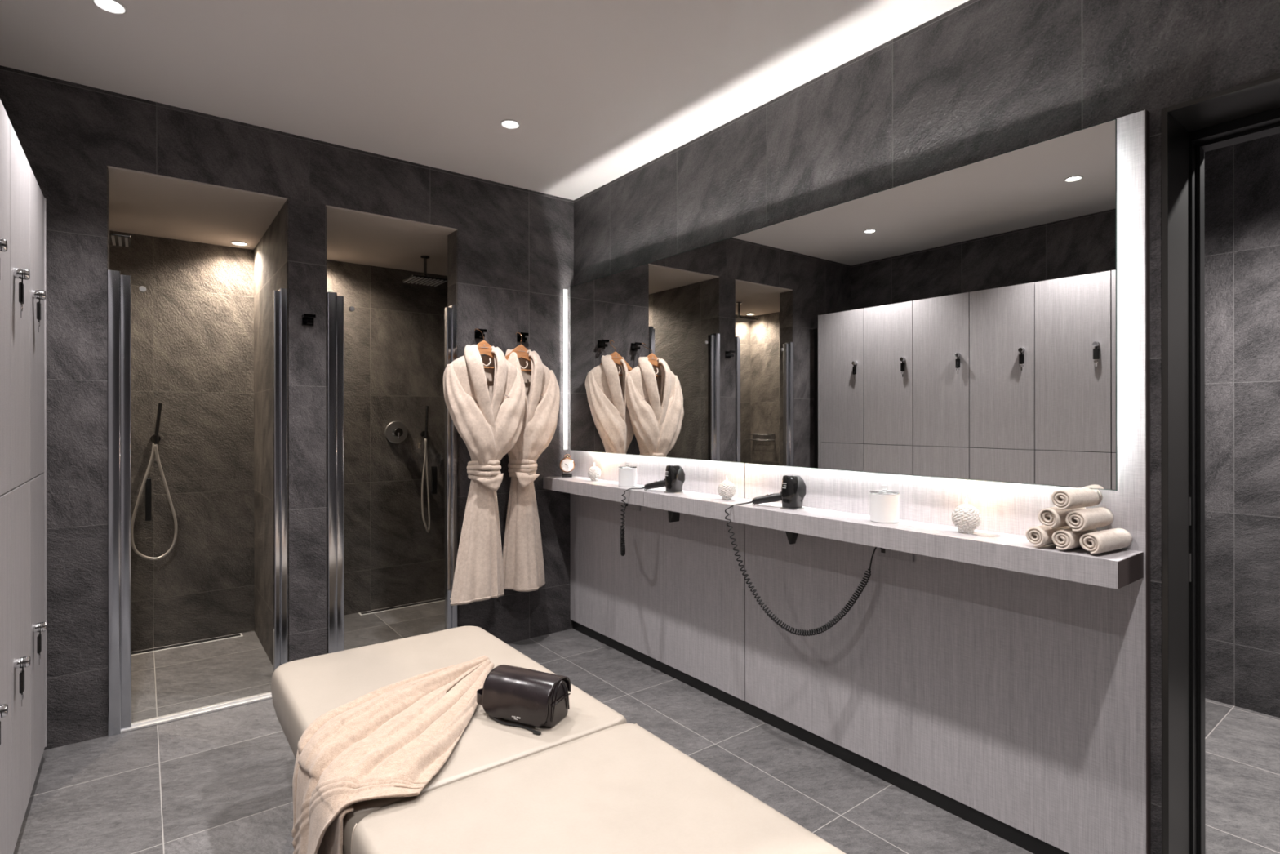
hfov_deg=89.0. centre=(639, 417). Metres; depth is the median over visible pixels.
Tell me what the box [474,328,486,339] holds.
robe hook
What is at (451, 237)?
lining
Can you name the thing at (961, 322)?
mirror
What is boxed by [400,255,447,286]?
shower head
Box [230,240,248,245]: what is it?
recessed light
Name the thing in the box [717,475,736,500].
candle holder
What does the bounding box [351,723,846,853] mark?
upholstered bench
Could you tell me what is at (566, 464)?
clock
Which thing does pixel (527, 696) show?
bag
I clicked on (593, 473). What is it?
candle holder
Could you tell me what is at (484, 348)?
clothes hanger
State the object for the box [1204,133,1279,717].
wall
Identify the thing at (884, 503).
lidded jar
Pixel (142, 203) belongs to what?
ceiling
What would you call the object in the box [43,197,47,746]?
board
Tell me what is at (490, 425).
bathrobe
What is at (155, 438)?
shower
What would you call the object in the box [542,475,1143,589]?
countertop
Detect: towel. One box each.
[291,654,493,853]
[1025,524,1070,546]
[1038,506,1085,528]
[1051,487,1102,510]
[1052,527,1097,550]
[1065,506,1114,531]
[1079,528,1132,554]
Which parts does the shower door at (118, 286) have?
knob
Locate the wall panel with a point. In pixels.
(1015, 705)
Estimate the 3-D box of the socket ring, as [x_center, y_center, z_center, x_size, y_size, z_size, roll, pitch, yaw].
[1.063,0.358,2.003,0.080,0.003,0.080,0,0,-37]
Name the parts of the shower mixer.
knob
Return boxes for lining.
[106,166,109,571]
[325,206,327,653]
[447,230,457,626]
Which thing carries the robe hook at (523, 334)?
attached to the wall at (515, 245)
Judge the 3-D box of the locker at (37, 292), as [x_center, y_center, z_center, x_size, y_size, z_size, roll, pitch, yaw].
[-2.405,0.242,2.169,0.657,2.178,0.408,0,0,-37]
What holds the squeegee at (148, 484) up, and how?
attached to the wall at (193, 323)
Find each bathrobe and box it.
[443,344,525,605]
[492,348,559,591]
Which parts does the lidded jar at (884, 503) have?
lid knob, lid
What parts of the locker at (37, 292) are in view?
door, door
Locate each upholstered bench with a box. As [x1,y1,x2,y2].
[271,625,626,853]
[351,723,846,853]
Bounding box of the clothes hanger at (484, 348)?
[474,328,494,368]
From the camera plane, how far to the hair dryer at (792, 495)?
2.56 m
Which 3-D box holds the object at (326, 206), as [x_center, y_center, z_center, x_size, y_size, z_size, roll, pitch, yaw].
[-1.918,0.136,3.711,0.006,2.388,1.176,0,0,-37]
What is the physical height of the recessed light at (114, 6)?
0.006 m
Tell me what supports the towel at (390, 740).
on the upholstered bench at (304, 690)
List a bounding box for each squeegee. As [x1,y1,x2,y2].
[145,478,151,520]
[431,466,436,493]
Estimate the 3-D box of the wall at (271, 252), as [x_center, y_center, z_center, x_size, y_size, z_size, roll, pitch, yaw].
[-2.054,0.136,3.608,0.006,2.388,1.176,0,0,-37]
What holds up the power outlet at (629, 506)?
attached to the wall panel
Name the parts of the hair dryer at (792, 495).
handle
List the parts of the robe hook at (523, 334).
wall plate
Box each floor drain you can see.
[131,632,243,655]
[358,597,444,615]
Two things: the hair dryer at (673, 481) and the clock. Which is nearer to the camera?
the hair dryer at (673, 481)
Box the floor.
[13,600,1279,853]
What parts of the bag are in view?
zip pull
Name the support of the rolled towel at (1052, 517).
on the rolled towel at (1064, 539)
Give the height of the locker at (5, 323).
2.178 m
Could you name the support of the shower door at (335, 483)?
attached to the wall at (515, 245)
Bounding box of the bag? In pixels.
[476,664,570,734]
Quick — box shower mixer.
[384,421,407,443]
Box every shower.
[131,403,177,559]
[420,405,431,532]
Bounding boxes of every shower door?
[106,270,287,736]
[327,291,457,653]
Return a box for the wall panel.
[569,110,1151,853]
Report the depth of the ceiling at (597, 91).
2.52 m
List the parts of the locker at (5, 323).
door, door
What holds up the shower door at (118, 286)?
attached to the lining at (108, 175)
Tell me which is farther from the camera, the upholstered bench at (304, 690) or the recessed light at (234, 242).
the recessed light at (234, 242)
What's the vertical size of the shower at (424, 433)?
0.903 m
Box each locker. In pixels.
[0,99,10,853]
[8,121,30,853]
[28,165,46,794]
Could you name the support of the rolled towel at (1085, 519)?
on the rolled towel at (1064, 539)
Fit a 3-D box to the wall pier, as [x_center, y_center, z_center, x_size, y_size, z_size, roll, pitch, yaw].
[-1.666,0.136,3.241,0.165,2.388,0.130,0,0,-37]
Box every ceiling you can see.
[0,0,969,199]
[106,165,457,275]
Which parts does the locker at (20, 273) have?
door, door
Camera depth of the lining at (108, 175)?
2.73 m
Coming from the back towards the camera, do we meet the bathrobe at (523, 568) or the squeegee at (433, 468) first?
the squeegee at (433, 468)
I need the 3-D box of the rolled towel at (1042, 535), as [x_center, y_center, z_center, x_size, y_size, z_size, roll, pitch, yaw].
[1.161,0.330,1.842,0.170,0.057,0.053,0,0,-32]
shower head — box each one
[109,232,131,247]
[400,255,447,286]
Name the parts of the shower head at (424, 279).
spray plate, ceiling arm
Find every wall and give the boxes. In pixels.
[0,65,573,750]
[109,230,447,651]
[253,198,288,666]
[573,0,1279,853]
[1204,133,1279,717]
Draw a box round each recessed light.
[91,0,127,13]
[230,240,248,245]
[500,119,519,128]
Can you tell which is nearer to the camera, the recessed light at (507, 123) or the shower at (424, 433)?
the recessed light at (507, 123)
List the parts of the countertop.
panel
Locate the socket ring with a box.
[971,531,1000,537]
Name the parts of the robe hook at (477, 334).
wall plate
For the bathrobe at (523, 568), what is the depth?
3.74 m
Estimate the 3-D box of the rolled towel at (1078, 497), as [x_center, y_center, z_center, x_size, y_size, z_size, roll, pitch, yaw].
[1.202,0.221,1.789,0.169,0.056,0.052,0,0,-30]
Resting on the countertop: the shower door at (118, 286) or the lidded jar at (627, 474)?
the lidded jar at (627, 474)
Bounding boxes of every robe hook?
[302,313,315,326]
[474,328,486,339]
[516,332,528,342]
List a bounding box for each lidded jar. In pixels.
[617,461,636,487]
[869,484,899,523]
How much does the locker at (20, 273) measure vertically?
2.178 m
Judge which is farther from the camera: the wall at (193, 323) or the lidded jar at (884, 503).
the wall at (193, 323)
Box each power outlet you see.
[624,502,640,511]
[877,546,913,561]
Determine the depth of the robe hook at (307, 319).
3.16 m
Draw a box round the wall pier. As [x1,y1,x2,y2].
[288,198,326,661]
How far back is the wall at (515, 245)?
2.86 m
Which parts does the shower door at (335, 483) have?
knob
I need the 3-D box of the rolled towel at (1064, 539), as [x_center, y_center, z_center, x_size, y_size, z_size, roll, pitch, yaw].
[1.203,0.329,1.796,0.169,0.055,0.052,0,0,-33]
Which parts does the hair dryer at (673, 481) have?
coiled cord, handle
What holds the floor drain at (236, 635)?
on the floor
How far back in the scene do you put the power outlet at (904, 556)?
2.31 m
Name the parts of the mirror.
trim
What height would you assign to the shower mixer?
0.156 m
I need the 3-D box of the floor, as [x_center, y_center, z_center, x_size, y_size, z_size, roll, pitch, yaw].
[0.282,1.377,2.179,5.140,0.100,6.480,0,0,-37]
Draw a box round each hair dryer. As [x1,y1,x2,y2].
[620,464,684,555]
[724,474,882,635]
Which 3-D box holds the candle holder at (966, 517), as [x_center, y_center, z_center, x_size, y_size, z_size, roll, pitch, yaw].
[1.022,0.304,2.041,0.085,0.112,0.084,0,0,-37]
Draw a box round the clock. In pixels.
[559,453,574,477]
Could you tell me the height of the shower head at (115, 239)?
0.166 m
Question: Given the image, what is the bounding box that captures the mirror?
[563,118,1117,490]
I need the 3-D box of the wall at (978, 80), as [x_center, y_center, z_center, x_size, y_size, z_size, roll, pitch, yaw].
[1.089,-0.024,2.307,0.200,2.700,4.700,0,0,-37]
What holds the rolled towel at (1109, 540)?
on the countertop
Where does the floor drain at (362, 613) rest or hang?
on the floor
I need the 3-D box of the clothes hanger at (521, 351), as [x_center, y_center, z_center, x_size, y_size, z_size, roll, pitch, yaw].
[-0.702,-0.387,3.800,0.340,0.231,0.053,0,0,-37]
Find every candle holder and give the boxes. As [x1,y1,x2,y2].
[587,463,600,480]
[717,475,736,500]
[951,497,981,533]
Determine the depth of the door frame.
1.80 m
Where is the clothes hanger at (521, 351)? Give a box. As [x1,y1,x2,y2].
[505,332,531,371]
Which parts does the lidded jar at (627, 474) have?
lid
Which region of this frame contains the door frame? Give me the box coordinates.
[1160,72,1279,853]

